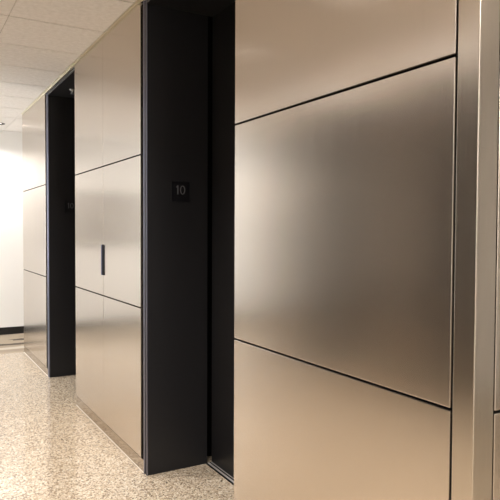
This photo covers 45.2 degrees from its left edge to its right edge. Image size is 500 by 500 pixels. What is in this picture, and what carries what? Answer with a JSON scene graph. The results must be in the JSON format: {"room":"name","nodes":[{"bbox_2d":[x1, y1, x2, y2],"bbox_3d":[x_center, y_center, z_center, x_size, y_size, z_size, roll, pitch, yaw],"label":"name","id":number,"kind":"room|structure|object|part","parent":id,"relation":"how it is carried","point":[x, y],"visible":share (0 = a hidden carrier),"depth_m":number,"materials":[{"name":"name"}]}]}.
{"room":"lobby","nodes":[
{"label":"lobby","id":0,"kind":"room"},
{"bbox_2d":[0,131,23,327],"bbox_3d":[-4.452,-0.218,7.703,10.000,2.800,0.100,-1,2,-30],"label":"wall","id":1,"kind":"structure","parent":0,"point":[11,161],"depth_m":8.31,"materials":[{"name":"white paint"}]},
{"bbox_2d":[0,326,23,334],"bbox_3d":[-4.430,1.133,7.697,10.000,0.100,0.012,-1,2,-30],"label":"baseboard","id":2,"kind":"structure","parent":1,"relation":"attached to","point":[19,329],"depth_m":8.34,"materials":[{"name":"black plastic"}]},
{"bbox_2d":[0,0,144,131],"bbox_3d":[-1.807,-1.523,3.093,10.000,0.120,10.450,-1,2,-30],"label":"ceiling","id":3,"kind":"structure","parent":0,"point":[40,39],"depth_m":4.30,"materials":[{"name":"tile"}]},
{"bbox_2d":[0,333,233,499],"bbox_3d":[-1.820,1.385,3.184,10.000,0.100,10.450,-1,2,-30],"label":"floor","id":4,"kind":"structure","parent":0,"point":[50,449],"depth_m":3.83,"materials":[{"name":"stone"}]},
{"bbox_2d":[74,3,143,471],"bbox_3d":[-1.027,-0.085,4.234,0.023,2.781,1.607,-1,2,-30],"label":"wall panel","id":5,"kind":"object","parent":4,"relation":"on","point":[108,79],"visible":1,"depth_m":4.07,"materials":[{"name":"silver metal"}]},
{"bbox_3d":[-1.225,-1.045,4.559,0.014,0.884,0.790,-1,2,-30],"label":"door","id":6,"kind":"part","parent":5,"relation":"part of","materials":[{"name":"brown metal"}]},
{"bbox_3d":[-1.229,-0.144,4.588,0.014,0.904,0.790,-1,2,-30],"label":"door","id":7,"kind":"part","parent":5,"relation":"part of","materials":[{"name":"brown metal"}]},
{"bbox_3d":[-1.233,0.765,4.616,0.014,0.898,0.790,-1,2,-30],"label":"door","id":8,"kind":"part","parent":5,"relation":"part of","materials":[{"name":"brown metal"}]},
{"bbox_3d":[-1.034,0.070,4.239,0.007,0.216,0.044,-1,2,-30],"label":"handle","id":9,"kind":"part","parent":5,"relation":"part of","materials":[{"name":"black metal"}]},
{"bbox_3d":[-0.833,-1.022,3.882,0.014,0.884,0.767,-1,2,-30],"label":"door","id":10,"kind":"part","parent":5,"relation":"part of","materials":[{"name":"brown metal"}]},
{"bbox_3d":[-0.837,-0.121,3.910,0.014,0.904,0.767,-1,2,-30],"label":"door","id":11,"kind":"part","parent":5,"relation":"part of","materials":[{"name":"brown metal"}]},
{"bbox_3d":[-0.841,0.787,3.938,0.014,0.898,0.767,-1,2,-30],"label":"door","id":12,"kind":"part","parent":5,"relation":"part of","materials":[{"name":"brown metal"}]},
{"bbox_2d":[451,0,499,499],"bbox_3d":[0.573,-0.001,1.530,0.073,2.796,0.067,-1,2,-30],"label":"post","id":13,"kind":"object","parent":4,"relation":"on","point":[478,20],"visible":1,"depth_m":1.50,"materials":[{"name":"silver metal"}]},
{"bbox_2d":[24,0,499,456],"bbox_3d":[0.586,-0.119,5.222,3.759,2.800,6.419,-1,2,-30],"label":"wall","id":14,"kind":"structure","parent":0,"point":[210,19],"depth_m":3.80,"materials":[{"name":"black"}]},
{"bbox_2d":[22,94,46,190],"bbox_3d":[-2.335,-1.110,6.481,0.014,0.884,1.288,-1,2,-30],"label":"wall panel","id":15,"kind":"object","parent":14,"relation":"attached to","point":[34,119],"visible":0.92,"depth_m":6.37,"materials":[{"name":"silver metal"}]},
{"bbox_2d":[23,185,46,275],"bbox_3d":[-2.339,-0.209,6.509,0.014,0.904,1.288,-1,2,-30],"label":"wall panel","id":16,"kind":"object","parent":14,"relation":"attached to","point":[34,200],"visible":0.91,"depth_m":6.40,"materials":[{"name":"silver metal"}]},
{"bbox_2d":[23,270,47,366],"bbox_3d":[-2.343,0.700,6.537,0.014,0.898,1.288,-1,2,-30],"label":"wall panel","id":17,"kind":"object","parent":14,"relation":"attached to","point":[34,285],"visible":0.91,"depth_m":6.43,"materials":[{"name":"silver metal"}]},
{"bbox_2d":[24,346,47,375],"bbox_3d":[-2.326,1.191,6.521,0.012,0.075,1.361,-1,2,-30],"label":"baseboard","id":18,"kind":"structure","parent":14,"relation":"attached to","point":[28,353],"depth_m":6.45,"materials":[{"name":"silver metal"}]},
{"bbox_2d":[46,68,76,377],"bbox_3d":[-1.517,-0.126,5.555,0.484,2.775,1.189,-1,2,-30],"label":"entrance","id":19,"kind":"object","parent":14,"relation":"attached to","point":[60,104],"visible":0.42,"depth_m":5.90,"materials":[{"name":"black metal"}]},
{"bbox_2d":[64,201,74,212],"bbox_3d":[-1.772,-0.427,5.937,0.120,0.118,0.005,-1,2,-30],"label":"sign","id":20,"kind":"object","parent":19,"relation":"attached to","point":[69,206],"visible":0.98,"depth_m":5.93,"materials":[{"name":"black plastic"}]},
{"bbox_2d":[21,0,142,114],"bbox_3d":[-1.053,-1.486,4.228,0.017,0.017,6.453,-1,2,-30],"label":"trim","id":21,"kind":"structure","parent":14,"relation":"attached to","point":[137,2],"depth_m":4.47,"materials":[{"name":"beige metal"}]},
{"bbox_2d":[24,352,143,472],"bbox_3d":[-1.079,1.301,4.348,0.004,0.002,6.380,-1,2,-30],"label":"trim","id":22,"kind":"structure","parent":14,"relation":"attached to","point":[24,352],"depth_m":4.17,"materials":[{"name":"silver"}]},
{"bbox_2d":[142,0,238,484],"bbox_3d":[-0.148,-0.046,3.186,0.484,2.775,1.178,-1,2,-30],"label":"entrance","id":23,"kind":"object","parent":14,"relation":"attached to","point":[174,32],"visible":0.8,"depth_m":3.58,"materials":[{"name":"black metal"}]},
{"bbox_2d":[171,181,189,201],"bbox_3d":[-0.414,-0.348,3.588,0.120,0.118,0.005,-1,2,-30],"label":"sign","id":24,"kind":"object","parent":23,"relation":"attached to","point":[180,191],"visible":1,"depth_m":3.59,"materials":[{"name":"black plastic"}]},
{"bbox_3d":[0.032,1.338,3.287,0.066,0.004,1.071,-1,2,-30],"label":"sill","id":25,"kind":"part","parent":23,"relation":"part of","materials":[{"name":"silver metal"}]},
{"bbox_3d":[-0.087,-0.044,3.480,0.035,2.737,0.530,-1,2,-30],"label":"door panel","id":26,"kind":"part","parent":23,"relation":"part of","materials":[{"name":"black metal"}]},
{"bbox_2d":[234,339,452,499],"bbox_3d":[0.229,0.850,2.087,0.014,0.898,1.174,-1,2,-30],"label":"wall panel","id":27,"kind":"object","parent":14,"relation":"attached to","point":[303,430],"visible":1,"depth_m":2.02,"materials":[{"name":"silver metal"}]},
{"bbox_2d":[234,57,457,407],"bbox_3d":[0.233,-0.058,2.058,0.014,0.904,1.174,-1,2,-30],"label":"wall panel","id":28,"kind":"object","parent":14,"relation":"attached to","point":[345,202],"visible":1,"depth_m":1.86,"materials":[{"name":"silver metal"}]},
{"bbox_2d":[235,0,458,123],"bbox_3d":[0.237,-0.960,2.030,0.014,0.884,1.174,-1,2,-30],"label":"wall panel","id":29,"kind":"object","parent":14,"relation":"attached to","point":[289,53],"visible":1,"depth_m":2.00,"materials":[{"name":"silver metal"}]},
{"bbox_2d":[492,411,499,499],"bbox_3d":[1.137,0.861,1.855,1.195,0.898,0.014,-1,2,-30],"label":"wall panel","id":30,"kind":"object","parent":14,"relation":"attached to","point":[496,415],"visible":0.77,"depth_m":1.54,"materials":[{"name":"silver metal"}]},
{"bbox_2d":[493,55,499,410],"bbox_3d":[1.141,-0.047,1.827,1.195,0.904,0.014,-1,2,-30],"label":"wall panel","id":31,"kind":"object","parent":14,"relation":"attached to","point":[496,387],"visible":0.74,"depth_m":1.53,"materials":[{"name":"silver metal"}]}
]}

